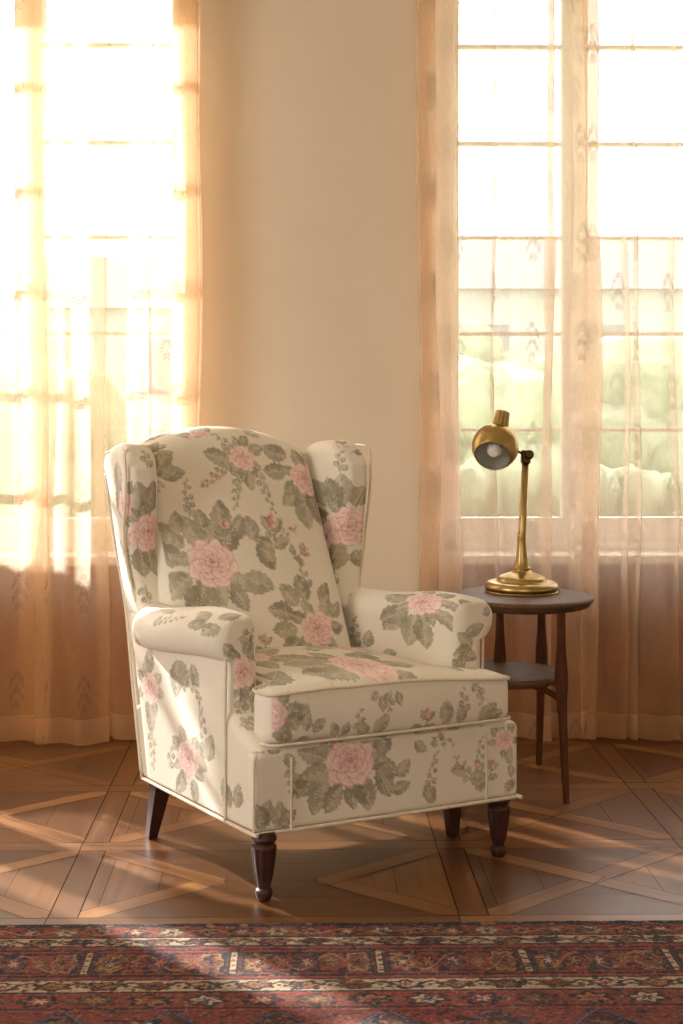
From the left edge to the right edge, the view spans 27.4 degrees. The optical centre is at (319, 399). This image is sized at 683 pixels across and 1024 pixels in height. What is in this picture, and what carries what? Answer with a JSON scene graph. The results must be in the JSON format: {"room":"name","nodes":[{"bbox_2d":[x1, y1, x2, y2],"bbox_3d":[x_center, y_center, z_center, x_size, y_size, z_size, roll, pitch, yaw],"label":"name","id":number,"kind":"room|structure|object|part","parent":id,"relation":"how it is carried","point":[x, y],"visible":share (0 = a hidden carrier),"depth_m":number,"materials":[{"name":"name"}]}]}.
{"room":"living room","nodes":[
{"label":"living room","id":0,"kind":"room"},
{"bbox_2d":[186,0,446,591],"bbox_3d":[0.009,-0.375,5.011,6.600,3.050,0.320,0,0,-1],"label":"wall","id":1,"kind":"structure","parent":0,"point":[306,324],"depth_m":4.85,"materials":[{"name":"paint"}]},
{"bbox_2d":[0,0,185,565],"bbox_3d":[-1.587,-0.515,4.915,2.304,2.170,0.255,0,0,-1],"label":"window","id":2,"kind":"structure","parent":1,"relation":"in","point":[27,538],"depth_m":4.96,"materials":[{"name":"white paint"}]},
{"bbox_3d":[-1.349,-0.520,4.981,0.572,2.040,0.050,0,0,-1],"label":"sash","id":3,"kind":"part","parent":2,"relation":"part of","materials":[{"name":"white paint"}]},
{"bbox_3d":[-1.586,0.552,4.864,2.304,0.035,0.155,0,0,-1],"label":"sill","id":4,"kind":"part","parent":2,"relation":"part of","materials":[{"name":"white paint"}]},
{"bbox_2d":[0,550,682,719],"bbox_3d":[-0.226,0.853,5.017,4.970,0.595,0.300,0,0,-1],"label":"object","id":5,"kind":"structure","parent":1,"relation":"attached to","point":[64,644],"depth_m":4.89,"materials":[{"name":"beige fabric"}]},
{"bbox_2d":[439,0,682,564],"bbox_3d":[1.349,-0.515,4.968,1.881,2.170,0.255,0,0,-1],"label":"window","id":6,"kind":"structure","parent":1,"relation":"in","point":[489,540],"depth_m":4.99,"materials":[{"name":"white paint"}]},
{"bbox_3d":[0.680,-0.520,5.018,0.413,2.040,0.050,0,0,-1],"label":"sash","id":7,"kind":"part","parent":6,"relation":"part of","materials":[{"name":"white paint"}]},
{"bbox_3d":[1.350,0.552,4.918,1.881,0.035,0.155,0,0,-1],"label":"sill","id":8,"kind":"part","parent":6,"relation":"part of","materials":[{"name":"white paint"}]},
{"bbox_3d":[1.220,-0.520,5.028,0.572,2.040,0.050,0,0,-1],"label":"sash","id":9,"kind":"part","parent":6,"relation":"part of","materials":[{"name":"white paint"}]},
{"bbox_3d":[-1.561,-1.780,4.723,2.550,0.056,0.198,0,0,-1],"label":"rail","id":10,"kind":"object","parent":1,"relation":"attached to","visible":0},
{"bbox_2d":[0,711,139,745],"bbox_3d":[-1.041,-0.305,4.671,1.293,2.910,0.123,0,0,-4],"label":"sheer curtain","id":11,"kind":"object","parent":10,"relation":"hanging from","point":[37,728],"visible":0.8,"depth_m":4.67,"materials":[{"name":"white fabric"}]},
{"bbox_3d":[1.289,-1.780,4.775,2.250,0.056,0.198,0,0,-1],"label":"rail","id":12,"kind":"object","parent":1,"relation":"attached to","visible":0},
{"bbox_2d":[416,0,682,741],"bbox_3d":[1.060,-0.305,4.758,1.470,2.909,0.166,0,0,-1],"label":"sheer curtain","id":13,"kind":"object","parent":12,"relation":"hanging from","point":[587,724],"visible":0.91,"depth_m":4.71,"materials":[{"name":"white fabric"}]},
{"bbox_2d":[0,736,682,924],"bbox_3d":[0.143,1.179,1.236,6.732,0.061,8.070,0,0,-1],"label":"floor","id":14,"kind":"structure","parent":0,"point":[75,848],"depth_m":3.56,"materials":[{"name":"brown wood"}]},
{"bbox_2d":[104,426,522,901],"bbox_3d":[-0.057,0.613,3.696,0.869,1.075,0.902,0,0,-30],"label":"wingback armchair","id":15,"kind":"object","parent":14,"relation":"on","point":[275,692],"visible":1,"depth_m":3.57,"materials":[{"name":"fabric"}]},
{"bbox_3d":[-0.237,0.515,3.926,0.665,0.670,0.176,0,0,-26],"label":"panel","id":16,"kind":"part","parent":15,"relation":"part of","materials":[{"name":"fabric"}]},
{"bbox_3d":[-0.421,1.069,3.663,0.050,0.162,0.071,0,0,-29],"label":"leg","id":17,"kind":"part","parent":15,"relation":"part of","materials":[{"name":"brown wood"}]},
{"bbox_3d":[-0.319,0.750,3.495,0.140,0.490,0.697,0,0,-33],"label":"arm","id":18,"kind":"part","parent":15,"relation":"part of","materials":[{"name":"fabric"}]},
{"bbox_3d":[-0.220,0.432,3.874,0.539,0.715,0.417,0,0,-29],"label":"backrest","id":19,"kind":"part","parent":15,"relation":"part of","materials":[{"name":"fabric"}]},
{"bbox_3d":[-0.129,1.070,3.218,0.060,0.160,0.060,0,0,-29],"label":"leg","id":20,"kind":"part","parent":15,"relation":"part of","materials":[{"name":"brown wood"}]},
{"bbox_3d":[0.004,0.900,3.618,0.760,0.190,0.670,0,0,-29],"label":"seat frame","id":21,"kind":"part","parent":15,"relation":"part of","materials":[{"name":"fabric"}]},
{"bbox_2d":[254,646,507,743],"bbox_3d":[0.055,0.724,3.562,0.662,0.157,0.550,0,0,-29],"label":"seat cushion","id":22,"kind":"object","parent":15,"relation":"on","point":[303,694],"depth_m":3.37,"materials":[{"name":"fabric"}]},
{"bbox_3d":[0.263,0.750,3.783,0.163,0.490,0.697,0,0,-33],"label":"arm","id":23,"kind":"part","parent":15,"relation":"part of","materials":[{"name":"fabric"}]},
{"bbox_3d":[0.347,1.069,3.689,0.048,0.162,0.048,0,0,-30],"label":"leg","id":24,"kind":"part","parent":15,"relation":"part of","materials":[{"name":"brown wood"}]},
{"bbox_3d":[0.450,1.070,3.527,0.060,0.160,0.060,0,0,-29],"label":"leg","id":25,"kind":"part","parent":15,"relation":"part of","materials":[{"name":"brown wood"}]},
{"bbox_2d":[0,920,682,1023],"bbox_3d":[0.011,1.143,2.178,2.800,0.012,1.754,0,0,-1],"label":"rug","id":26,"kind":"object","parent":14,"relation":"on","point":[618,971],"visible":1,"depth_m":2.79,"materials":[{"name":"fabric"}]},
{"bbox_2d":[453,586,593,803],"bbox_3d":[0.605,0.867,4.204,0.426,0.567,0.443,0,0,-1],"label":"side table","id":27,"kind":"object","parent":14,"relation":"on","point":[538,675],"visible":0.63,"depth_m":4.07,"materials":[{"name":"brown wood"}]},
{"bbox_3d":[0.558,0.881,4.369,0.037,0.537,0.061,0,0,-1],"label":"leg","id":28,"kind":"part","parent":27,"relation":"part of","materials":[{"name":"brown wood"}]},
{"bbox_2d":[472,410,558,595],"bbox_3d":[0.592,0.306,4.268,0.269,0.554,0.227,0,0,-1],"label":"desk lamp","id":29,"kind":"object","parent":27,"relation":"on","point":[495,446],"visible":1,"depth_m":4.22,"materials":[{"name":"gold metal"}]},
{"bbox_3d":[0.535,0.135,4.229,0.047,0.074,0.086,0,0,31],"label":"light bulb","id":30,"kind":"part","parent":29,"relation":"part of","materials":[{"name":"white glass"}]},
{"bbox_3d":[0.529,0.140,4.224,0.141,0.141,0.140,0,0,-1],"label":"lamp shade","id":31,"kind":"part","parent":29,"relation":"part of","materials":[{"name":"gold metal"}]},
{"bbox_3d":[0.635,0.166,4.270,0.031,0.031,0.045,0,0,-1],"label":"knob","id":32,"kind":"part","parent":29,"relation":"part of","materials":[{"name":"gold metal"}]},
{"bbox_2d":[480,661,554,689],"bbox_3d":[0.561,0.825,4.199,0.338,0.026,0.338,0,0,-1],"label":"shelf","id":33,"kind":"object","parent":27,"relation":"attached to","point":[538,675],"depth_m":4.18,"materials":[{"name":"brown wood"}]},
{"bbox_3d":[0.691,0.881,4.391,0.037,0.537,0.071,0,0,-1],"label":"leg","id":34,"kind":"part","parent":27,"relation":"part of","materials":[{"name":"brown wood"}]},
{"bbox_3d":[0.694,0.881,4.012,0.037,0.537,0.056,0,0,-1],"label":"leg","id":35,"kind":"part","parent":27,"relation":"part of","materials":[{"name":"brown wood"}]},
{"label":"outside","id":36,"kind":"structure","parent":0,"visible":0},
{"bbox_3d":[-0.591,1.550,32.580,60.000,0.200,54.830,0,0,-1],"label":"ground","id":37,"kind":"structure","parent":36,"visible":0},
{"bbox_2d":[0,356,129,517],"bbox_3d":[-2.393,0.686,5.677,3.241,1.748,0.430,0,0,-1],"label":"clipped hedge","id":38,"kind":"object","parent":37,"relation":"on","point":[78,396],"visible":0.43,"depth_m":5.55,"materials":[{"name":"green plant"}]},
{"bbox_2d":[0,257,172,438],"bbox_3d":[-6.452,-1.100,35.889,8.600,5.100,6.600,0,0,-1],"label":"sky","id":39,"kind":"structure","parent":37,"relation":"on","point":[79,294],"depth_m":32.93,"materials":[{"name":"white"}]},
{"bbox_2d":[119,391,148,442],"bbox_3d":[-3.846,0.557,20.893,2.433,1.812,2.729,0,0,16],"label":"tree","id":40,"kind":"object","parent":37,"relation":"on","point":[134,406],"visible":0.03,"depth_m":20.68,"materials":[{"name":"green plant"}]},
{"bbox_2d":[459,355,559,473],"bbox_3d":[2.094,0.467,17.035,2.271,2.043,2.426,0,0,-1],"label":"tree","id":41,"kind":"object","parent":37,"relation":"on","point":[518,390],"visible":0.42,"depth_m":16.04,"materials":[{"name":"green plant"}]},
{"bbox_2d":[459,318,559,379],"bbox_3d":[2.975,0.008,24.896,3.514,2.903,3.506,0,0,33],"label":"tree","id":42,"kind":"object","parent":37,"relation":"on","point":[489,349],"visible":0.1,"depth_m":24.20,"materials":[{"name":"green plant"}]},
{"bbox_2d":[459,240,682,358],"bbox_3d":[8.881,-1.250,34.167,13.600,5.400,6.600,0,0,-1],"label":"sky","id":43,"kind":"structure","parent":37,"relation":"on","point":[519,292],"depth_m":31.14,"materials":[{"name":"white"}]},
{"bbox_2d":[459,463,682,516],"bbox_3d":[1.893,0.902,5.755,3.006,1.316,0.430,0,0,-1],"label":"clipped hedge","id":44,"kind":"object","parent":37,"relation":"on","point":[644,493],"visible":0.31,"depth_m":5.58,"materials":[{"name":"green plant"}]},
{"bbox_2d":[588,336,682,473],"bbox_3d":[4.595,0.281,19.050,3.395,2.362,2.886,0,0,-1],"label":"tree","id":45,"kind":"object","parent":37,"relation":"on","point":[645,392],"visible":0.72,"depth_m":17.94,"materials":[{"name":"green plant"}]}
]}

